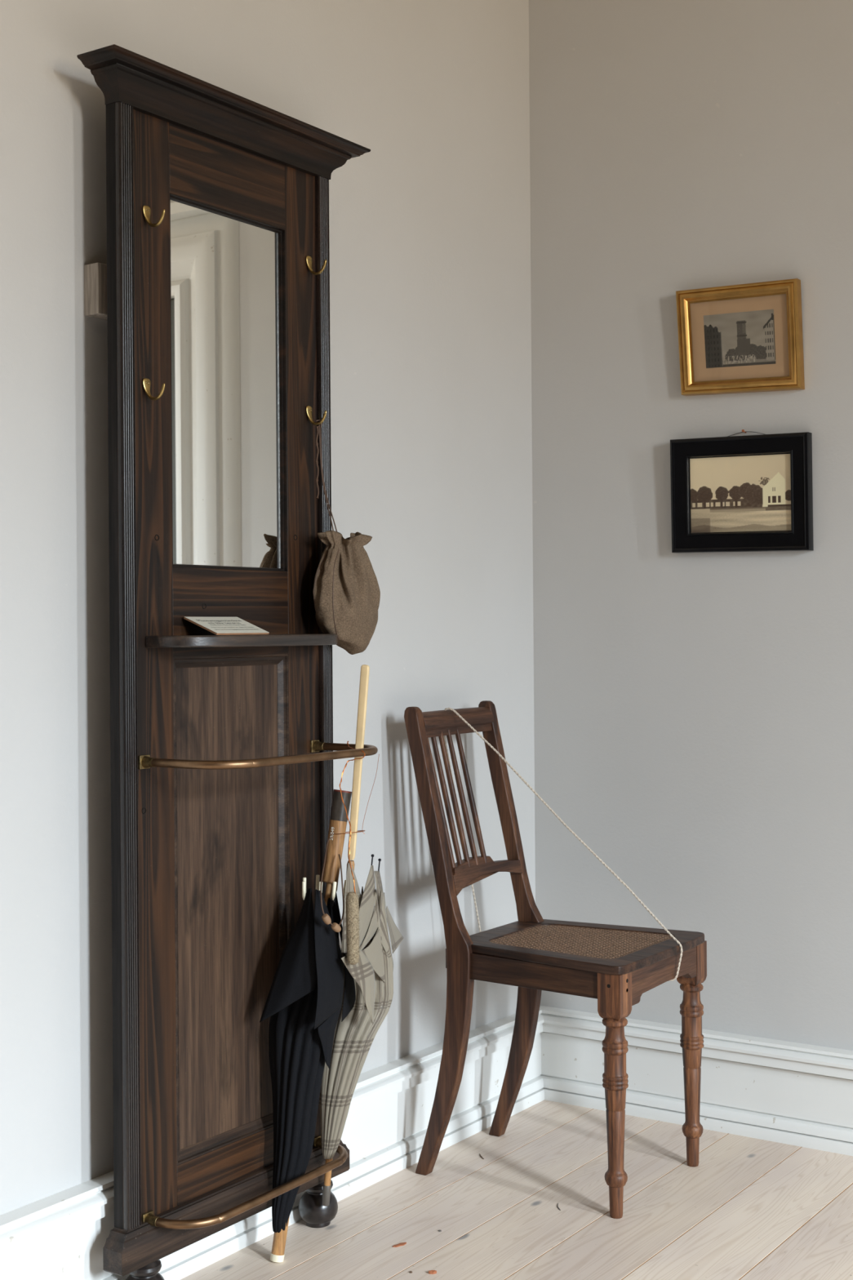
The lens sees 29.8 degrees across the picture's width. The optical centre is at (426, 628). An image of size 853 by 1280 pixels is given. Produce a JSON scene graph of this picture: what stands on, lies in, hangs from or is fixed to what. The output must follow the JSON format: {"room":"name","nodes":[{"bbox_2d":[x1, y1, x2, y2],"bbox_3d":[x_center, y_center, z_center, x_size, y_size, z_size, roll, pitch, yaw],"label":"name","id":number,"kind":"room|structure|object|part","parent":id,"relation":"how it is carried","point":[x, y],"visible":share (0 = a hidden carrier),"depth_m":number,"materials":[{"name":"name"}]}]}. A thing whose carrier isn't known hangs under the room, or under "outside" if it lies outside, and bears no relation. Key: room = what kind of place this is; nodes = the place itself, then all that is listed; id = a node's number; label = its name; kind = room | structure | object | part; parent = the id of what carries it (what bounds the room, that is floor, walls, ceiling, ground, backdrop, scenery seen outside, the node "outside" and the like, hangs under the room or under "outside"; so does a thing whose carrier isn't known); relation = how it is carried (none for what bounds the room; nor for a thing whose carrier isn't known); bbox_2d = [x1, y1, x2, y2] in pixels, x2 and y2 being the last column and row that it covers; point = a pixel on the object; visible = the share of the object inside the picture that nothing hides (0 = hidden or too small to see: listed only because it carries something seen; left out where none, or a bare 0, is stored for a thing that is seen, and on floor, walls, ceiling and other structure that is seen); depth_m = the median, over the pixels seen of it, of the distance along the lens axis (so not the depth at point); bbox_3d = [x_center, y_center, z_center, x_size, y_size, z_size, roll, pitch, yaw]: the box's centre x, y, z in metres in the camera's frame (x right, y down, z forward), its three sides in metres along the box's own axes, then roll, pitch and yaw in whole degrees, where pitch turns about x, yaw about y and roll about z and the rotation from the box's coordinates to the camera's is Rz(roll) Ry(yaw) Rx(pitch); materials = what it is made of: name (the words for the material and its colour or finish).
{"room":"entrance hall","nodes":[
{"label":"entrance hall","id":0,"kind":"room"},
{"bbox_2d":[0,0,535,1214],"bbox_3d":[-1.390,-0.425,1.344,0.120,3.030,5.822,0,0,34],"label":"wall","id":1,"kind":"structure","parent":0,"point":[429,227],"depth_m":3.05,"materials":[{"name":"grey paint"}]},
{"bbox_2d":[84,262,106,319],"bbox_3d":[-0.393,-0.528,2.677,0.032,0.079,0.452,0,0,34],"label":"batten","id":2,"kind":"object","parent":1,"relation":"attached to","point":[95,273],"visible":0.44,"depth_m":2.49,"materials":[{"name":"beige wood"}]},
{"bbox_2d":[0,1008,544,1279],"bbox_3d":[-1.310,0.962,1.297,0.047,0.196,5.622,0,0,34],"label":"baseboard","id":3,"kind":"structure","parent":1,"relation":"attached to","point":[62,1235],"depth_m":3.02,"materials":[{"name":"white paint"}]},
{"bbox_2d":[180,1099,852,1279],"bbox_3d":[0.594,1.061,0.009,4.700,0.030,5.630,0,0,34],"label":"floor","id":4,"kind":"structure","parent":0,"point":[751,1208],"depth_m":2.87,"materials":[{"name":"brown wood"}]},
{"bbox_2d":[76,44,377,1279],"bbox_3d":[-0.263,0.096,2.614,0.212,1.912,0.638,0,0,34],"label":"stand","id":5,"kind":"object","parent":4,"relation":"on","point":[223,750],"visible":0.95,"depth_m":2.61,"materials":[{"name":"brown wood"}]},
{"bbox_3d":[-0.311,-0.830,2.641,0.078,0.060,0.638,0,0,34],"label":"cornice","id":6,"kind":"part","parent":5,"relation":"part of","materials":[{"name":"brown wood"}]},
{"bbox_3d":[-0.321,0.879,2.659,0.020,0.064,0.288,0,0,34],"label":"rail","id":7,"kind":"part","parent":5,"relation":"part of","materials":[{"name":"brown wood"}]},
{"bbox_2d":[183,616,269,635],"bbox_3d":[-0.321,-0.005,2.580,0.070,0.029,0.127,0,0,34],"label":"card","id":8,"kind":"object","parent":5,"relation":"on","point":[215,625],"visible":1,"depth_m":2.57,"materials":[{"name":"white paper"}]},
{"bbox_3d":[-0.333,-0.745,2.659,0.020,0.112,0.288,0,0,34],"label":"rail","id":9,"kind":"part","parent":5,"relation":"part of","materials":[{"name":"brown wood"}]},
{"bbox_3d":[-0.329,0.446,2.662,0.008,0.803,0.288,0,0,34],"label":"panel","id":10,"kind":"part","parent":5,"relation":"part of","materials":[{"name":"brown wood"}]},
{"bbox_2d":[169,193,288,571],"bbox_3d":[-0.327,-0.393,2.657,0.011,0.591,0.288,0,0,34],"label":"mirror","id":11,"kind":"object","parent":5,"relation":"on","point":[228,261],"depth_m":2.66,"materials":[{"name":"silver mirror"}]},
{"bbox_3d":[-0.328,-0.026,2.659,0.020,0.142,0.288,0,0,34],"label":"rail","id":12,"kind":"part","parent":5,"relation":"part of","materials":[{"name":"brown wood"}]},
{"bbox_3d":[-0.321,0.446,2.657,0.010,0.803,0.288,0,0,34],"label":"panel moulding","id":13,"kind":"part","parent":5,"relation":"part of","materials":[{"name":"brown wood"}]},
{"bbox_2d":[145,634,337,648],"bbox_3d":[-0.277,0.019,2.623,0.105,0.018,0.410,0,0,34],"label":"shelf","id":14,"kind":"object","parent":5,"relation":"attached to","point":[152,641],"depth_m":2.53,"materials":[{"name":"brown wood"}]},
{"bbox_3d":[-0.267,0.908,2.623,0.096,0.018,0.439,0,0,34],"label":"umbrella rail","id":15,"kind":"part","parent":5,"relation":"part of","materials":[{"name":"gold metal"}]},
{"bbox_3d":[-0.243,0.206,2.603,0.169,0.016,0.439,0,0,34],"label":"umbrella rail","id":16,"kind":"part","parent":5,"relation":"part of","materials":[{"name":"gold metal"}]},
{"bbox_2d":[312,419,380,654],"bbox_3d":[-0.144,-0.160,2.822,0.086,0.412,0.157,0,0,34],"label":"drawstring bag","id":17,"kind":"object","parent":5,"relation":"hanging from","point":[346,592],"visible":0.98,"depth_m":2.79,"materials":[{"name":"brown fabric"}]},
{"bbox_2d":[333,741,379,893],"bbox_3d":[-0.117,0.314,2.711,0.074,0.251,0.124,0,0,-11],"label":"wire","id":18,"kind":"object","parent":5,"relation":"attached to","point":[362,831],"visible":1,"depth_m":2.67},
{"bbox_2d":[319,664,404,1206],"bbox_3d":[-0.116,0.531,2.824,0.118,0.940,0.367,0,0,16],"label":"umbrella","id":19,"kind":"object","parent":5,"relation":"attached to","point":[368,959],"visible":0.95,"depth_m":2.77,"materials":[{"name":"grey fabric"}]},
{"bbox_3d":[-0.116,0.229,2.743,0.047,0.335,0.011,0,0,34],"label":"handle","id":20,"kind":"part","parent":19,"relation":"part of","materials":[{"name":"beige wood"}]},
{"bbox_2d":[259,789,355,1262],"bbox_3d":[-0.198,0.665,2.707,0.137,0.777,0.193,0,0,7],"label":"umbrella","id":21,"kind":"object","parent":4,"relation":"on","point":[304,1002],"visible":0.96,"depth_m":2.67,"materials":[{"name":"black fabric"}]},
{"bbox_3d":[-0.153,0.422,2.666,0.033,0.138,0.113,0,0,5],"label":"handle cord","id":22,"kind":"part","parent":21,"relation":"part of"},
{"bbox_3d":[-0.157,0.381,2.747,0.046,0.109,0.030,0,0,-42],"label":"handle","id":23,"kind":"part","parent":21,"relation":"part of","materials":[{"name":"brown wood"}]},
{"bbox_2d":[392,1242,406,1247],"bbox_3d":[-0.045,1.049,2.735,0.029,0.002,0.010,0,0,-33],"label":"chip","id":24,"kind":"object","parent":4,"relation":"on","point":[401,1243],"visible":1,"depth_m":2.73,"materials":[{"name":"brown wood"}]},
{"bbox_2d":[428,1270,436,1274],"bbox_3d":[0.010,1.047,2.614,0.011,0.005,0.010,0,0,34],"label":"crumb","id":25,"kind":"object","parent":4,"relation":"on","point":[430,1272],"visible":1,"depth_m":2.61,"materials":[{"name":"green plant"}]},
{"bbox_2d":[404,700,706,1218],"bbox_3d":[0.249,0.599,3.108,0.490,0.899,0.386,0,0,34],"label":"dining chair","id":26,"kind":"object","parent":4,"relation":"on","point":[613,965],"visible":1,"depth_m":3.07,"materials":[{"name":"brown wood"}]},
{"bbox_3d":[0.026,0.600,3.073,0.146,0.899,0.023,0,0,34],"label":"post","id":27,"kind":"part","parent":26,"relation":"part of","materials":[{"name":"brown wood"}]},
{"bbox_3d":[0.056,0.187,3.217,0.034,0.049,0.257,0,0,34],"label":"rail","id":28,"kind":"part","parent":26,"relation":"part of","materials":[{"name":"brown wood"}]},
{"bbox_3d":[0.115,0.632,3.180,0.018,0.038,0.253,0,0,34],"label":"seat rail","id":29,"kind":"part","parent":26,"relation":"part of","materials":[{"name":"brown wood"}]},
{"bbox_3d":[0.114,0.480,3.179,0.038,0.059,0.255,0,0,34],"label":"rail","id":30,"kind":"part","parent":26,"relation":"part of","materials":[{"name":"brown wood"}]},
{"bbox_3d":[0.176,0.599,3.304,0.146,0.899,0.023,0,0,34],"label":"post","id":31,"kind":"part","parent":26,"relation":"part of","materials":[{"name":"brown wood"}]},
{"bbox_3d":[0.198,0.636,2.953,0.298,0.048,0.020,0,0,37],"label":"seat rail","id":32,"kind":"part","parent":26,"relation":"part of","materials":[{"name":"brown wood"}]},
{"bbox_2d":[443,707,682,981],"bbox_3d":[0.260,0.412,3.123,0.490,0.513,0.038,0,0,24],"label":"rope","id":33,"kind":"object","parent":26,"relation":"hanging from","point":[446,708],"visible":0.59,"depth_m":3.11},
{"bbox_3d":[0.295,0.599,3.082,0.293,0.001,0.282,0,0,34],"label":"cane panel","id":34,"kind":"part","parent":26,"relation":"part of","materials":[{"name":"brown wicker"}]},
{"bbox_3d":[0.289,0.604,3.086,0.388,0.016,0.377,0,0,34],"label":"seat","id":35,"kind":"part","parent":26,"relation":"part of","materials":[{"name":"brown wicker"}]},
{"bbox_3d":[0.366,0.635,3.208,0.316,0.048,0.020,0,0,23],"label":"seat rail","id":36,"kind":"part","parent":26,"relation":"part of","materials":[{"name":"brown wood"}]},
{"bbox_3d":[0.337,0.830,2.860,0.046,0.436,0.046,0,0,34],"label":"leg","id":37,"kind":"part","parent":26,"relation":"part of","materials":[{"name":"brown wood"}]},
{"bbox_3d":[0.436,0.643,2.989,0.019,0.064,0.278,0,0,34],"label":"seat rail","id":38,"kind":"part","parent":26,"relation":"part of","materials":[{"name":"brown wood"}]},
{"bbox_3d":[0.518,0.828,3.130,0.046,0.436,0.046,0,0,34],"label":"leg","id":39,"kind":"part","parent":26,"relation":"part of","materials":[{"name":"brown wood"}]},
{"bbox_2d":[528,0,852,1050],"bbox_3d":[2.190,-0.451,2.396,4.822,3.030,0.140,0,0,34],"label":"wall","id":40,"kind":"structure","parent":0,"point":[693,712],"depth_m":3.42,"materials":[{"name":"grey paint"}]},
{"bbox_2d":[539,1005,852,1155],"bbox_3d":[0.657,0.947,3.331,1.017,0.196,0.047,0,0,34],"label":"baseboard","id":41,"kind":"structure","parent":40,"relation":"attached to","point":[797,1094],"depth_m":3.35,"materials":[{"name":"white paint"}]},
{"bbox_2d":[675,278,804,395],"bbox_3d":[0.649,-0.601,3.337,0.273,0.230,0.032,0,0,34],"label":"picture","id":42,"kind":"object","parent":40,"relation":"attached to","point":[748,337],"visible":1,"depth_m":3.33,"materials":[{"name":"gold glass"}]},
{"bbox_2d":[690,293,789,382],"bbox_3d":[0.650,-0.602,3.338,0.218,0.175,0.006,0,0,34],"label":"print","id":43,"kind":"object","parent":42,"relation":"attached to","point":[735,337],"depth_m":3.34},
{"bbox_3d":[0.661,-0.410,3.339,0.006,0.006,0.016,0,0,34],"label":"nail","id":44,"kind":"object","parent":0,"visible":0},
{"bbox_2d":[670,431,813,553],"bbox_3d":[0.651,-0.284,3.336,0.306,0.252,0.033,0,0,34],"label":"picture","id":45,"kind":"object","parent":44,"relation":"hanging from","point":[746,493],"visible":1,"depth_m":3.33,"materials":[{"name":"paint"}]},
{"bbox_2d":[689,453,791,533],"bbox_3d":[0.651,-0.280,3.337,0.225,0.162,0.005,0,0,34],"label":"print","id":46,"kind":"object","parent":45,"relation":"attached to","point":[730,493],"depth_m":3.34}
]}

